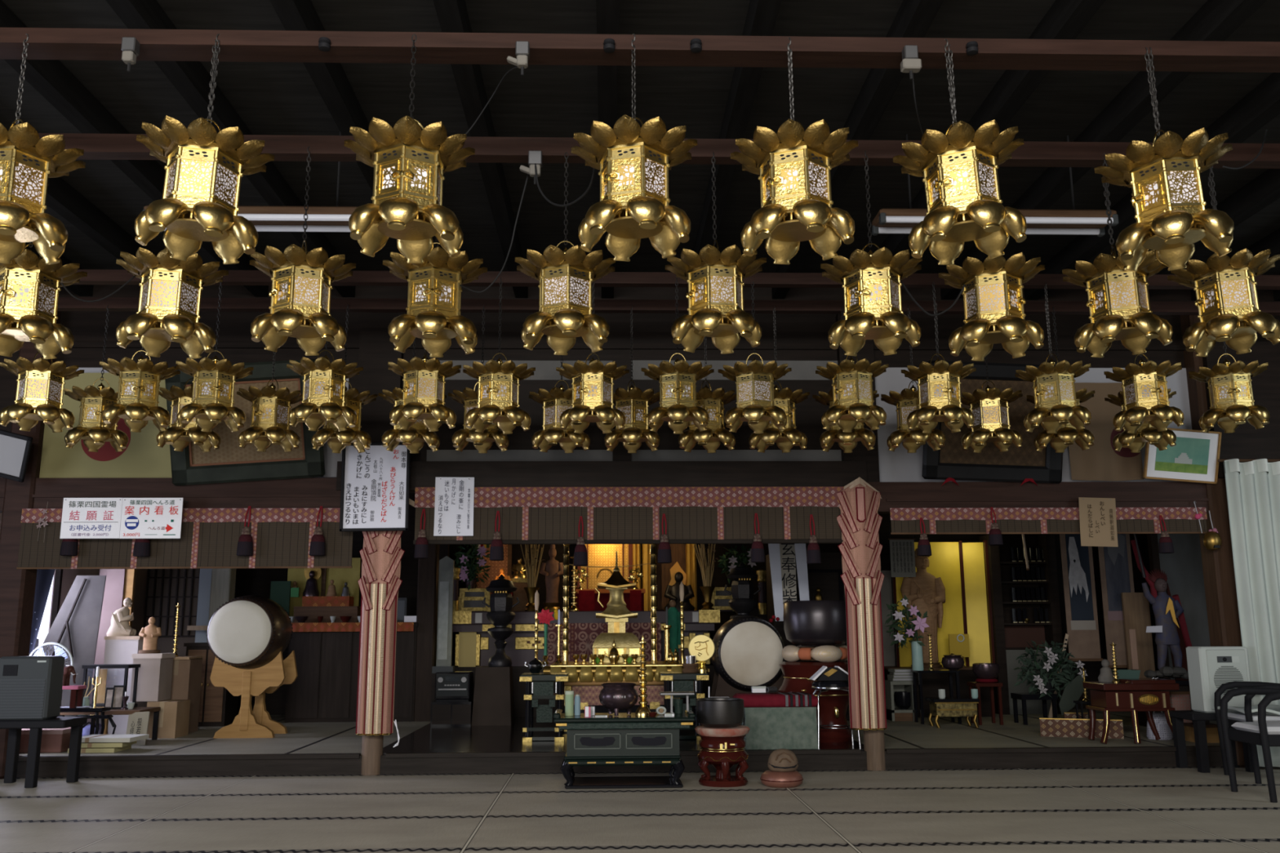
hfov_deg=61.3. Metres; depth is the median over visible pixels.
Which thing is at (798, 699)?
floor cushion
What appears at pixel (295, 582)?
statue
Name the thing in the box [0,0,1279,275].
ceiling
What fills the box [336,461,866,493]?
beam
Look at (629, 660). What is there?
glass bowl
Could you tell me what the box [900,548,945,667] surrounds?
figure
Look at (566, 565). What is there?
pole
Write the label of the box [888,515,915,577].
sheet
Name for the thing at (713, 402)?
lantern
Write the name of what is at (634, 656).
cup
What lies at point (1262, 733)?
armchair
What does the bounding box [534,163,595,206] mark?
cable
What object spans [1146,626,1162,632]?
paper note
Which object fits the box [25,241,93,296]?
ceiling beam
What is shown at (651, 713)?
dish
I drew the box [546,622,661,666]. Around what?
altar cloth
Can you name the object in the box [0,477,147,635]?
wall
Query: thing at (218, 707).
base cabinet
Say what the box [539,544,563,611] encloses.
deity
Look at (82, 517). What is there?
notice sign
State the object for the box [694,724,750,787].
stand
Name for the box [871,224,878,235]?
socket
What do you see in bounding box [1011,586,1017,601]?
tablet
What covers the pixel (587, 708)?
matchbox
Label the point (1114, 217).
socket
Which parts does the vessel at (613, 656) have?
lid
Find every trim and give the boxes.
[0,477,340,513]
[0,493,340,497]
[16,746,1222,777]
[71,342,1185,351]
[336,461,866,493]
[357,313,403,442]
[426,449,613,461]
[439,360,612,380]
[612,360,631,461]
[631,360,837,380]
[631,449,841,461]
[835,313,879,482]
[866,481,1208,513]
[886,497,1208,502]
[1146,533,1170,679]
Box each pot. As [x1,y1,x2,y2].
[524,657,546,673]
[941,653,964,670]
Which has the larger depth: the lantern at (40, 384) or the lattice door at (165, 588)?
the lattice door at (165, 588)
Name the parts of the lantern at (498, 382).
leg, leg, door, leg, skirt panel, frame, chain, chain, door, leg, leg, panel, leg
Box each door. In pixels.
[142,568,199,702]
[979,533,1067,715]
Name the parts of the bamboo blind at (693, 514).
rod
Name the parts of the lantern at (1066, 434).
leg, leg, chain, chain, leg, frame, skirt panel, leg, leg, leg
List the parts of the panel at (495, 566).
frame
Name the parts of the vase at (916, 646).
stem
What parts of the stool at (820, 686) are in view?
leg, seat, leg, leg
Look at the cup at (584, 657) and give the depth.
9.82 m
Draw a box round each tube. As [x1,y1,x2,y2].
[564,690,573,715]
[574,694,580,715]
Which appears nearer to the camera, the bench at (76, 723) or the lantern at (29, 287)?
the lantern at (29, 287)
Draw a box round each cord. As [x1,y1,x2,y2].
[393,720,399,747]
[568,563,649,567]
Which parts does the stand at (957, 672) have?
leg, leg, leg, leg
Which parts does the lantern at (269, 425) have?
leg, leg, door, leg, door, skirt panel, frame, chain, leg, panel, leg, leg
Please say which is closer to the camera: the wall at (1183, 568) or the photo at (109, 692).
the photo at (109, 692)
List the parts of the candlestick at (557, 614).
stem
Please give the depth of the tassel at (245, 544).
8.12 m
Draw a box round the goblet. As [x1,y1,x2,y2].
[120,691,128,710]
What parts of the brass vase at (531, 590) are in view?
dry stem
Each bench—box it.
[0,716,87,788]
[1168,710,1253,773]
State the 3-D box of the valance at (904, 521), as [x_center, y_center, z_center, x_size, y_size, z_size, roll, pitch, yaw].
[3.196,0.737,8.432,2.498,0.205,0.022,0,-11,-2]
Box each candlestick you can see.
[172,602,181,657]
[554,609,563,664]
[568,555,578,611]
[635,635,650,716]
[662,606,671,663]
[927,632,934,671]
[1080,667,1089,701]
[1109,642,1119,682]
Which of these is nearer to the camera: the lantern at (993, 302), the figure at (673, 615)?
the lantern at (993, 302)
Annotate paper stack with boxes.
[67,745,131,753]
[80,741,137,747]
[81,733,149,742]
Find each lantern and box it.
[0,33,85,264]
[0,241,87,359]
[0,351,84,432]
[63,305,128,452]
[99,346,180,432]
[115,246,228,359]
[133,33,274,264]
[156,358,221,452]
[176,282,253,431]
[236,351,302,452]
[249,146,355,355]
[286,341,363,431]
[311,304,377,453]
[343,33,475,263]
[378,337,446,453]
[382,237,487,357]
[387,347,461,431]
[448,304,509,453]
[462,276,535,434]
[482,574,519,666]
[515,151,615,355]
[528,355,590,453]
[555,281,629,433]
[571,33,697,262]
[604,305,659,453]
[640,277,714,434]
[665,151,766,354]
[678,336,736,453]
[718,281,791,433]
[724,561,760,618]
[730,37,857,264]
[748,305,809,453]
[812,306,879,453]
[815,355,888,432]
[820,150,922,356]
[880,306,945,453]
[893,38,1026,264]
[901,281,976,433]
[938,252,1044,360]
[960,355,1022,453]
[1014,282,1091,433]
[1026,306,1094,453]
[1062,152,1173,357]
[1093,47,1234,271]
[1103,353,1184,433]
[1104,354,1176,453]
[1167,165,1279,356]
[1188,341,1270,433]
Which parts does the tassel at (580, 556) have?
cord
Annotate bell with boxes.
[1203,510,1222,550]
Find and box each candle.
[95,666,99,676]
[557,609,559,624]
[666,606,667,625]
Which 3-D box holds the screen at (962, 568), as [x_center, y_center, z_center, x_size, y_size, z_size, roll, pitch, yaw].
[3.266,1.914,11.711,1.036,1.343,0.135,-1,-11,3]
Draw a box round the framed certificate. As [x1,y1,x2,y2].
[0,429,32,482]
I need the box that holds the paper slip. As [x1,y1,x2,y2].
[595,715,607,717]
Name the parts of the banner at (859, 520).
crown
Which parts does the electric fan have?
blade, blade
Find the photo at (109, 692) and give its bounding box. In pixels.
[105,689,113,706]
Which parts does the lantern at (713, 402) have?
leg, leg, leg, chain, chain, frame, skirt panel, leg, door, door, leg, leg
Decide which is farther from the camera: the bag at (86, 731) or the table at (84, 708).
the bag at (86, 731)
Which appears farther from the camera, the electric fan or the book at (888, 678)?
the book at (888, 678)
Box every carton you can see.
[129,653,175,701]
[146,699,190,738]
[170,656,202,733]
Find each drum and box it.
[206,595,293,669]
[711,615,785,690]
[767,748,798,772]
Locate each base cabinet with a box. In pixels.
[183,642,237,726]
[284,622,417,722]
[430,699,473,726]
[884,680,914,721]
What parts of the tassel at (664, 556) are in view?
cord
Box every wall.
[0,284,1279,482]
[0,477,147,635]
[234,493,448,715]
[448,543,768,676]
[805,513,1159,709]
[1157,533,1210,667]
[1202,341,1279,478]
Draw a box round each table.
[58,706,160,740]
[60,685,86,708]
[60,706,111,734]
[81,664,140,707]
[542,661,693,733]
[924,697,979,728]
[1082,678,1179,744]
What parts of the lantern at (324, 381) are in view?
leg, leg, panel, leg, door, skirt panel, frame, leg, door, leg, leg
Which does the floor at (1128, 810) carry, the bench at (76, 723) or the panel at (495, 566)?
the bench at (76, 723)
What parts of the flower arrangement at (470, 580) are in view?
pot, stem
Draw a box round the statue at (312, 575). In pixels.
[302,568,321,596]
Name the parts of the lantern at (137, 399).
leg, leg, door, leg, leg, skirt panel, frame, door, leg, leg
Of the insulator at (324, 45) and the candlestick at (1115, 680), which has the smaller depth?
the insulator at (324, 45)
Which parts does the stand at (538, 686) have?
leg, leg, panel, leg, leg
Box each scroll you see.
[1059,533,1102,661]
[1097,533,1134,667]
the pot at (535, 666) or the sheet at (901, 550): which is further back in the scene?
the sheet at (901, 550)
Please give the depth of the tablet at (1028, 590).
11.67 m
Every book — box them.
[808,666,848,680]
[887,674,912,678]
[887,677,912,680]
[888,668,912,672]
[888,671,912,675]
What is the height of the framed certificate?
0.405 m
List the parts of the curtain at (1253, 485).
rail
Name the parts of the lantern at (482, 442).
leg, leg, panel, leg, skirt panel, frame, leg, chain, chain, leg, leg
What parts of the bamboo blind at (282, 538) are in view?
rod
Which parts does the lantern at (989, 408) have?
leg, panel, leg, leg, chain, frame, skirt panel, panel, plate, leg, leg, panel, leg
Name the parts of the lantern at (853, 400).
leg, door, leg, leg, door, frame, skirt panel, leg, panel, leg, leg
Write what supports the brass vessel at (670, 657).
on the altar table at (585, 681)
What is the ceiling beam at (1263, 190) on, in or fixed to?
attached to the ceiling
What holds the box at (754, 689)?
on the floor cushion at (798, 699)
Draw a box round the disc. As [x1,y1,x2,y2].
[688,634,715,671]
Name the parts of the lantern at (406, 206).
leg, leg, door, leg, plate, skirt panel, frame, chain, chain, leg, door, panel, leg, leg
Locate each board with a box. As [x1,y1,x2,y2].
[40,575,106,726]
[125,711,150,745]
[339,441,411,531]
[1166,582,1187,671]
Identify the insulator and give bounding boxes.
[318,36,330,51]
[603,38,615,53]
[689,38,702,53]
[965,40,977,55]
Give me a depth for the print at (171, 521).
8.09 m
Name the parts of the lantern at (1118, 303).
leg, door, leg, leg, chain, chain, frame, skirt panel, panel, plate, leg, panel, leg, leg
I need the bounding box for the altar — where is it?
[452,609,719,717]
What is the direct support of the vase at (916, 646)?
on the stand at (957, 672)
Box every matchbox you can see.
[584,706,591,717]
[591,706,595,715]
[664,713,674,716]
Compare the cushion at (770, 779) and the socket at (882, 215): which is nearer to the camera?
the socket at (882, 215)
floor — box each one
[0,766,1279,852]
[18,709,1220,755]
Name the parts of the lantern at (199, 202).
leg, leg, panel, leg, panel, skirt panel, frame, plate, chain, leg, chain, panel, leg, leg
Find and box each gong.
[696,697,744,728]
[782,600,847,645]
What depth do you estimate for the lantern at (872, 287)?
5.14 m
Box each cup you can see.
[127,702,134,709]
[288,616,294,622]
[317,616,323,622]
[329,616,336,622]
[573,654,579,664]
[580,654,587,664]
[590,654,596,663]
[598,654,604,663]
[622,653,628,663]
[631,653,638,663]
[673,698,683,713]
[681,656,698,672]
[937,688,945,698]
[970,688,977,698]
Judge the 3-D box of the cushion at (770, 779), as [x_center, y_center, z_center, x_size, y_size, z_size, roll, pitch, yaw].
[0.963,2.391,7.337,0.293,0.097,0.293,0,-11,-2]
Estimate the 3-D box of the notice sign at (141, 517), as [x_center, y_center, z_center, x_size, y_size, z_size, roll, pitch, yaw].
[-3.669,0.700,8.171,0.449,0.306,0.150,0,-11,-2]
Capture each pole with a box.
[533,590,538,659]
[561,544,569,664]
[649,543,657,663]
[679,582,684,663]
[1022,533,1029,570]
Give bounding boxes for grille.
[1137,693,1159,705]
[1213,666,1243,694]
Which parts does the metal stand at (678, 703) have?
leg, leg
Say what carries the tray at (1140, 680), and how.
on the table at (1148, 695)
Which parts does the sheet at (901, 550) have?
hanging rod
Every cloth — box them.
[270,581,298,614]
[291,622,416,631]
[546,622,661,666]
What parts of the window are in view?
frame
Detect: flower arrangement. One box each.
[453,544,490,590]
[716,544,756,584]
[1013,640,1087,715]
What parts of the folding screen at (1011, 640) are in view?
panel, panel, panel, panel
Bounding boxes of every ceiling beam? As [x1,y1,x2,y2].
[0,0,268,297]
[0,26,1279,72]
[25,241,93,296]
[38,133,1279,168]
[45,177,147,262]
[57,297,1279,315]
[71,269,1279,289]
[106,0,355,297]
[269,0,373,191]
[433,0,528,297]
[595,0,619,298]
[686,0,782,293]
[771,0,943,298]
[879,0,1105,256]
[940,0,1266,299]
[1023,72,1279,300]
[1151,168,1279,274]
[1190,228,1279,300]
[1272,289,1279,301]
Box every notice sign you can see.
[59,497,122,538]
[119,497,187,538]
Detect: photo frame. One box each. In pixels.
[103,687,115,709]
[112,685,125,709]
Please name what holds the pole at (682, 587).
on the altar table at (585, 681)
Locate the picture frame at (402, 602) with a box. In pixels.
[396,597,407,622]
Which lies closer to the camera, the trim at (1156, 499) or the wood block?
the trim at (1156, 499)
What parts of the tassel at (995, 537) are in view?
cord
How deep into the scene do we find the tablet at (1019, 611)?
11.62 m
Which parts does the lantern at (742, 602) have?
scroll arm, lamp shade, scroll arm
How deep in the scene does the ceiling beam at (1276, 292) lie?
8.97 m
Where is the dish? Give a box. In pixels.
[648,711,657,716]
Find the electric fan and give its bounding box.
[29,642,73,675]
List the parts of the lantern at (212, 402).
leg, leg, panel, door, leg, skirt panel, frame, leg, chain, chain, door, leg, leg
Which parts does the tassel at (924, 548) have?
cord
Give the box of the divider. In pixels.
[880,570,895,666]
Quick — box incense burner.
[599,682,638,715]
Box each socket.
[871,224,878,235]
[879,212,886,224]
[1097,226,1105,236]
[1111,213,1118,226]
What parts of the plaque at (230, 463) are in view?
trim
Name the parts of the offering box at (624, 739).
leg, leg, panel moulding, inset panel, floor rail, edge plate, inset panel, panel moulding, leg, leg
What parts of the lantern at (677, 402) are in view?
leg, leg, door, chain, chain, skirt panel, leg, frame, leg, door, leg, leg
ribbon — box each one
[942,477,958,485]
[1019,478,1037,486]
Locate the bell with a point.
(1212, 540)
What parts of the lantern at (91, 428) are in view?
leg, leg, door, leg, frame, skirt panel, leg, door, chain, chain, leg, leg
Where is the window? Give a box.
[36,568,62,648]
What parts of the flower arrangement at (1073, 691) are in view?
pot, stem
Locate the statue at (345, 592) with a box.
[341,582,350,595]
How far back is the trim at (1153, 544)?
11.27 m
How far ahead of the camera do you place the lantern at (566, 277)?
5.09 m
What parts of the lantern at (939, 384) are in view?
leg, panel, leg, leg, chain, chain, door, frame, skirt panel, plate, leg, leg, door, leg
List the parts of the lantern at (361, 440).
leg, leg, leg, skirt panel, frame, chain, leg, chain, door, leg, leg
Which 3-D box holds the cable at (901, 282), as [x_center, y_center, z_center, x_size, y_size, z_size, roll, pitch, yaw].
[1.429,-0.643,5.290,0.354,0.205,0.041,0,-11,-2]
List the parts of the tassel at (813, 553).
cord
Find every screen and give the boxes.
[892,540,995,666]
[1039,717,1124,738]
[1063,712,1088,719]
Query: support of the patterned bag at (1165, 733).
on the floor at (898, 734)
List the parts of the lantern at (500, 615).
scroll arm, lamp shade, scroll arm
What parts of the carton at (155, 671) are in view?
lid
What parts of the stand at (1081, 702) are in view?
leg, leg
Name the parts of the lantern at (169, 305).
leg, leg, panel, leg, plate, panel, skirt panel, frame, leg, panel, leg, leg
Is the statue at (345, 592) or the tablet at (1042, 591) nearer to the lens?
the statue at (345, 592)
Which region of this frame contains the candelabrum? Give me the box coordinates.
[92,666,102,706]
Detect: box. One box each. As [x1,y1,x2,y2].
[19,727,71,753]
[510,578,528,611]
[552,709,695,789]
[751,686,765,693]
[948,634,969,667]
[1183,722,1219,742]
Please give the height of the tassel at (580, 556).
0.382 m
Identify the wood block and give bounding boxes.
[1120,592,1155,678]
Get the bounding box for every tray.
[659,691,694,695]
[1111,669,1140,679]
[1118,678,1175,683]
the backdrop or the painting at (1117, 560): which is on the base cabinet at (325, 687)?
the backdrop
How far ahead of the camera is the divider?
11.88 m
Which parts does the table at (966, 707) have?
leg, leg, leg, leg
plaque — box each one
[164,359,324,485]
[921,360,1062,483]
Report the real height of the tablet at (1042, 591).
0.156 m
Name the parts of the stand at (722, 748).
leg, leg, leg, leg, leg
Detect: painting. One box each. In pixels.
[1065,533,1093,620]
[1103,533,1130,611]
[1155,436,1209,474]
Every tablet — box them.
[1010,547,1016,561]
[1011,567,1017,581]
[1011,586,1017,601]
[1011,608,1017,622]
[1016,567,1022,581]
[1016,586,1022,601]
[1017,547,1022,561]
[1017,608,1022,622]
[1021,567,1026,581]
[1021,586,1026,601]
[1022,547,1029,561]
[1022,608,1026,622]
[1026,567,1031,581]
[1026,586,1031,601]
[1029,547,1035,561]
[1031,567,1036,581]
[1031,586,1036,601]
[1033,608,1039,622]
[1035,547,1041,561]
[1035,567,1041,581]
[1035,586,1041,601]
[1039,608,1044,622]
[1040,566,1046,581]
[1040,586,1046,601]
[1044,608,1048,622]
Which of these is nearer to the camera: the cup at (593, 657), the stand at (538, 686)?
the stand at (538, 686)
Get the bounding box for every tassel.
[59,538,78,555]
[133,538,150,556]
[236,506,253,555]
[309,506,325,555]
[413,508,428,559]
[489,511,503,560]
[573,515,587,566]
[657,513,671,563]
[751,513,764,563]
[806,514,821,564]
[917,517,931,555]
[988,506,1003,545]
[1158,515,1173,553]
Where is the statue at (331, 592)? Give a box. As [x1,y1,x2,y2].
[326,579,337,596]
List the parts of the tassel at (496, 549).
cord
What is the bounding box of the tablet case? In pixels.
[431,555,454,673]
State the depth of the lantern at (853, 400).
7.11 m
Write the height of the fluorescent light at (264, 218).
0.598 m
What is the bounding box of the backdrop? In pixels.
[287,557,360,616]
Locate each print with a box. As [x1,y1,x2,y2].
[144,520,175,535]
[396,600,404,620]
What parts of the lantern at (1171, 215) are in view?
leg, leg, door, chain, chain, frame, skirt panel, leg, plate, leg, panel, leg, leg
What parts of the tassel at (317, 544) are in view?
cord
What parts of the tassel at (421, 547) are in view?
cord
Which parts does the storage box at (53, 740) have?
lid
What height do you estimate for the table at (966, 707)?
0.263 m
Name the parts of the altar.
gold panel, carved panel, carved panel, carved panel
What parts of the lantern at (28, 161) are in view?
door, leg, leg, skirt panel, chain, frame, panel, leg, leg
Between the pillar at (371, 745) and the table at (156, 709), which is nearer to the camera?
the pillar at (371, 745)
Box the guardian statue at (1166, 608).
[1130,533,1191,679]
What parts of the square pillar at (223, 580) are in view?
rail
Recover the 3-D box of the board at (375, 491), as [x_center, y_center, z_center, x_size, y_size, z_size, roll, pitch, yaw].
[-2.005,0.468,8.247,0.525,0.686,0.185,-1,-11,-2]
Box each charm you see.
[35,502,48,542]
[1193,500,1202,533]
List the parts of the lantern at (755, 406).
leg, leg, panel, chain, leg, chain, skirt panel, frame, leg, panel, leg, leg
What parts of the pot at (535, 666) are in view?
lid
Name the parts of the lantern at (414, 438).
leg, leg, leg, frame, skirt panel, chain, leg, panel, leg, leg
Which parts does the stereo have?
knob, panel, knob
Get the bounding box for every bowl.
[294,616,308,622]
[339,616,351,622]
[595,657,604,663]
[626,657,632,663]
[893,691,911,709]
[972,662,999,683]
[1023,618,1030,622]
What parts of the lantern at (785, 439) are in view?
leg, leg, leg, chain, chain, skirt panel, frame, door, leg, door, leg, leg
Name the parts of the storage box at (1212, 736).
lid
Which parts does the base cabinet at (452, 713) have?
door, door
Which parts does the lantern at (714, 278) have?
leg, leg, door, leg, plate, chain, chain, skirt panel, frame, panel, leg, panel, leg, leg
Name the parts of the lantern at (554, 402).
leg, leg, panel, leg, frame, skirt panel, panel, leg, leg, leg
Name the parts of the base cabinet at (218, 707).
door, door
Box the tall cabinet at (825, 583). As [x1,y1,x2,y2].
[765,552,849,719]
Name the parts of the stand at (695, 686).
leg, leg, panel, leg, leg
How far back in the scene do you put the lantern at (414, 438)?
7.60 m
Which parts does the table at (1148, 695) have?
leg, leg, rail, leg, leg, leg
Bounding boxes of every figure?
[106,597,136,636]
[493,568,511,580]
[511,557,526,578]
[663,561,694,610]
[667,600,680,662]
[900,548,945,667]
[1097,658,1114,682]
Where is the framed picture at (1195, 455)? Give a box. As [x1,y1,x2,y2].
[1142,427,1222,484]
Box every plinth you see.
[98,635,147,734]
[1137,678,1209,726]
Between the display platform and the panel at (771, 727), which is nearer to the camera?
the panel at (771, 727)
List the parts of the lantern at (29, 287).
door, leg, leg, plate, door, skirt panel, frame, leg, panel, leg, leg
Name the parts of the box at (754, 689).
lid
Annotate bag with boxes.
[82,721,101,736]
[1146,711,1173,740]
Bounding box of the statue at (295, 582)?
[289,581,297,596]
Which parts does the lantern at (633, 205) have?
leg, leg, door, leg, door, chain, chain, frame, skirt panel, plate, leg, panel, leg, leg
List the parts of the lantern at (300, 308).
leg, leg, door, leg, skirt panel, frame, panel, chain, chain, plate, leg, leg, panel, leg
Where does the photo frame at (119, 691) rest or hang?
on the table at (156, 709)
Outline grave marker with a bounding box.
[1128,629,1139,678]
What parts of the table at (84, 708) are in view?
leg, leg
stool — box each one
[75,715,116,734]
[575,588,644,611]
[811,680,861,748]
[967,681,1003,725]
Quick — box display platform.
[884,666,995,717]
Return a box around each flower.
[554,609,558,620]
[575,568,589,589]
[627,568,644,589]
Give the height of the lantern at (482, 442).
1.073 m
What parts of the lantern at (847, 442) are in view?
leg, leg, chain, frame, skirt panel, leg, leg, leg, leg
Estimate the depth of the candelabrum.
8.93 m
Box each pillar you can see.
[0,311,60,778]
[186,568,235,630]
[360,735,383,775]
[413,544,439,721]
[862,729,885,770]
[1179,315,1244,767]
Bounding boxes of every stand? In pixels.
[209,650,297,738]
[430,673,436,721]
[520,672,569,742]
[658,671,708,740]
[659,691,694,713]
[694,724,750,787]
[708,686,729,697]
[710,671,783,697]
[910,669,961,724]
[1010,693,1057,724]
[1073,700,1091,719]
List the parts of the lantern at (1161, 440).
leg, leg, frame, leg, skirt panel, leg, leg, leg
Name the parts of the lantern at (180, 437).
leg, leg, panel, leg, frame, skirt panel, panel, leg, leg, leg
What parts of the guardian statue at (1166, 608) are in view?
gold sash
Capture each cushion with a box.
[733,692,817,707]
[760,769,803,788]
[781,644,847,662]
[974,678,998,683]
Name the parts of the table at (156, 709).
leg, leg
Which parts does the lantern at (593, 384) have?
leg, door, leg, leg, door, plate, skirt panel, frame, chain, leg, leg, panel, leg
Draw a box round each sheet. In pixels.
[404,616,416,622]
[433,477,474,536]
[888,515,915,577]
[1078,497,1118,546]
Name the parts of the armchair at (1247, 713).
rail, seat, arm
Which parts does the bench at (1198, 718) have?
leg, leg, leg, leg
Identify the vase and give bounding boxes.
[82,676,95,706]
[520,544,545,611]
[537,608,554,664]
[693,543,718,609]
[884,595,928,671]
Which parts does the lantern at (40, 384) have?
leg, leg, panel, leg, plate, panel, skirt panel, frame, leg, panel, leg, leg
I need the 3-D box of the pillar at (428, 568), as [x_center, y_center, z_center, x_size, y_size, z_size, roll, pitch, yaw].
[-2.203,1.661,11.226,0.190,2.800,0.200,0,-11,-2]
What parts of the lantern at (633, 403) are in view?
leg, leg, panel, chain, chain, frame, skirt panel, leg, leg, door, leg, leg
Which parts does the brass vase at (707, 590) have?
dry stem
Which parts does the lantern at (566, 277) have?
leg, leg, panel, leg, frame, chain, chain, skirt panel, plate, leg, panel, leg, leg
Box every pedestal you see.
[471,666,514,725]
[777,660,851,742]
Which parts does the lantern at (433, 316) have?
leg, leg, door, leg, skirt panel, frame, leg, door, leg, leg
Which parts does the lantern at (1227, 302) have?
leg, leg, door, chain, chain, leg, frame, skirt panel, panel, leg, plate, panel, leg, leg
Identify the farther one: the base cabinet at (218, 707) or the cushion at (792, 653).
the base cabinet at (218, 707)
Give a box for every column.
[453,567,460,611]
[755,569,766,614]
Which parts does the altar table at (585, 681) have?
moulding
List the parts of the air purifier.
panel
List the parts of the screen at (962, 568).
frame, panel, frame, panel, frame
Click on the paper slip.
(596, 716)
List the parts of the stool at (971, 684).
leg, leg, seat, leg, leg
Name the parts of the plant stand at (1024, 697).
leg, leg, leg, leg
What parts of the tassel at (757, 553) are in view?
cord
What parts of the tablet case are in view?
panel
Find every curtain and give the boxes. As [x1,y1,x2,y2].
[29,568,55,653]
[1217,458,1279,767]
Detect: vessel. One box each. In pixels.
[604,640,619,663]
[666,648,673,663]
[673,648,679,663]
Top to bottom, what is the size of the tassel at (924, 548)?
0.298 m
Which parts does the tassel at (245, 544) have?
cord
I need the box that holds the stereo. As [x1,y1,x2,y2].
[435,671,473,702]
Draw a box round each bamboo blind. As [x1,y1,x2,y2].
[16,507,353,568]
[413,486,844,544]
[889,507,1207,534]
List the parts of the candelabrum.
stem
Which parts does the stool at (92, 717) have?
leg, seat, frame, frame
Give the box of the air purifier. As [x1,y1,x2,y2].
[1186,646,1253,712]
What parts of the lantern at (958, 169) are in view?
leg, door, leg, leg, chain, chain, door, frame, plate, skirt panel, leg, panel, leg, leg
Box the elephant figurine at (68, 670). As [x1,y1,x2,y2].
[62,665,78,685]
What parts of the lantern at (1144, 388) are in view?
leg, panel, leg, leg, frame, door, skirt panel, plate, leg, door, leg, leg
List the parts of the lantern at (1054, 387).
leg, door, leg, chain, chain, door, leg, frame, skirt panel, leg, panel, leg, leg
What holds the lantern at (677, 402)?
hanging from the ceiling beam at (95, 277)
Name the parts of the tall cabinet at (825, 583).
door frame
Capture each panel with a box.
[86,568,136,725]
[195,568,212,642]
[475,544,511,595]
[577,543,632,589]
[740,706,817,750]
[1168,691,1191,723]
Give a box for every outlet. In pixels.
[120,36,140,71]
[506,40,529,75]
[519,150,542,184]
[900,44,921,79]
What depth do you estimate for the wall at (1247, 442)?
8.60 m
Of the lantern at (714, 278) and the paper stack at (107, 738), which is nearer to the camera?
the lantern at (714, 278)
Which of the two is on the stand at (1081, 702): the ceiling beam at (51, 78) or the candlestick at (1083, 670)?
the candlestick at (1083, 670)
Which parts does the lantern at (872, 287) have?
leg, leg, door, leg, chain, chain, skirt panel, frame, door, plate, leg, panel, leg, leg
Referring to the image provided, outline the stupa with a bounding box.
[588,550,640,663]
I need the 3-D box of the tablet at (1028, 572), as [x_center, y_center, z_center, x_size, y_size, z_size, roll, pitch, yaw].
[4.213,1.602,11.714,0.045,0.156,0.052,0,-11,-2]
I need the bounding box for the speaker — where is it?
[0,656,65,719]
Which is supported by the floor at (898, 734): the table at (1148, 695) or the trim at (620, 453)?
the table at (1148, 695)
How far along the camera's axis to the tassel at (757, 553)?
8.23 m
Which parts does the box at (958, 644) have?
panel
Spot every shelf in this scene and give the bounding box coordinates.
[458,588,490,611]
[530,693,564,698]
[711,586,733,611]
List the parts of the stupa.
dragon handle, cornice, door, panel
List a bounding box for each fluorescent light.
[142,131,358,233]
[871,133,1118,236]
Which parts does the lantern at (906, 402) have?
leg, leg, panel, frame, skirt panel, panel, chain, leg, chain, leg, leg, leg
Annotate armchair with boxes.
[1213,681,1279,784]
[1219,687,1279,803]
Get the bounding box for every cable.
[60,275,135,302]
[460,167,529,293]
[465,66,517,133]
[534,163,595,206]
[900,279,965,315]
[911,72,923,134]
[1222,128,1267,168]
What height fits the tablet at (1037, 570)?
0.156 m
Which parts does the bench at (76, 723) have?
leg, leg, leg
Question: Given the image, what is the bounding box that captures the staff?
[1048,633,1068,718]
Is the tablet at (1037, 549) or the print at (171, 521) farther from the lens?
the tablet at (1037, 549)
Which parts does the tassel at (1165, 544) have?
cord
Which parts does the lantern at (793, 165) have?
leg, door, leg, leg, door, chain, chain, frame, skirt panel, plate, leg, panel, leg, leg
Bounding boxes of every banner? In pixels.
[355,498,414,735]
[768,543,809,622]
[836,477,886,730]
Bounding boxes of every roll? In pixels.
[656,706,666,715]
[765,686,777,693]
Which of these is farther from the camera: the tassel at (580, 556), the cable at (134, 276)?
the tassel at (580, 556)
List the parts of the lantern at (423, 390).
leg, leg, door, leg, skirt panel, frame, panel, plate, leg, leg, panel, leg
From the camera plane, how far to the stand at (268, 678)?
9.38 m
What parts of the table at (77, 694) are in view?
leg, leg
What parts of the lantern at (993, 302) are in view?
leg, panel, leg, leg, panel, frame, plate, skirt panel, leg, door, leg, leg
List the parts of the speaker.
panel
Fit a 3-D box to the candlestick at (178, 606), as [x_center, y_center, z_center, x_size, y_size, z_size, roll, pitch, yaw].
[-4.271,1.872,9.954,0.061,0.489,0.061,-5,-12,24]
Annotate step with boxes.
[293,595,360,622]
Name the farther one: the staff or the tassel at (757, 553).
the staff
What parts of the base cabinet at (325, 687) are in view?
door, door, door, door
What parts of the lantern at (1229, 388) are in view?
leg, panel, leg, door, leg, frame, skirt panel, leg, door, leg, leg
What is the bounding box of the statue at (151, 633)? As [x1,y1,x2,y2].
[138,617,161,653]

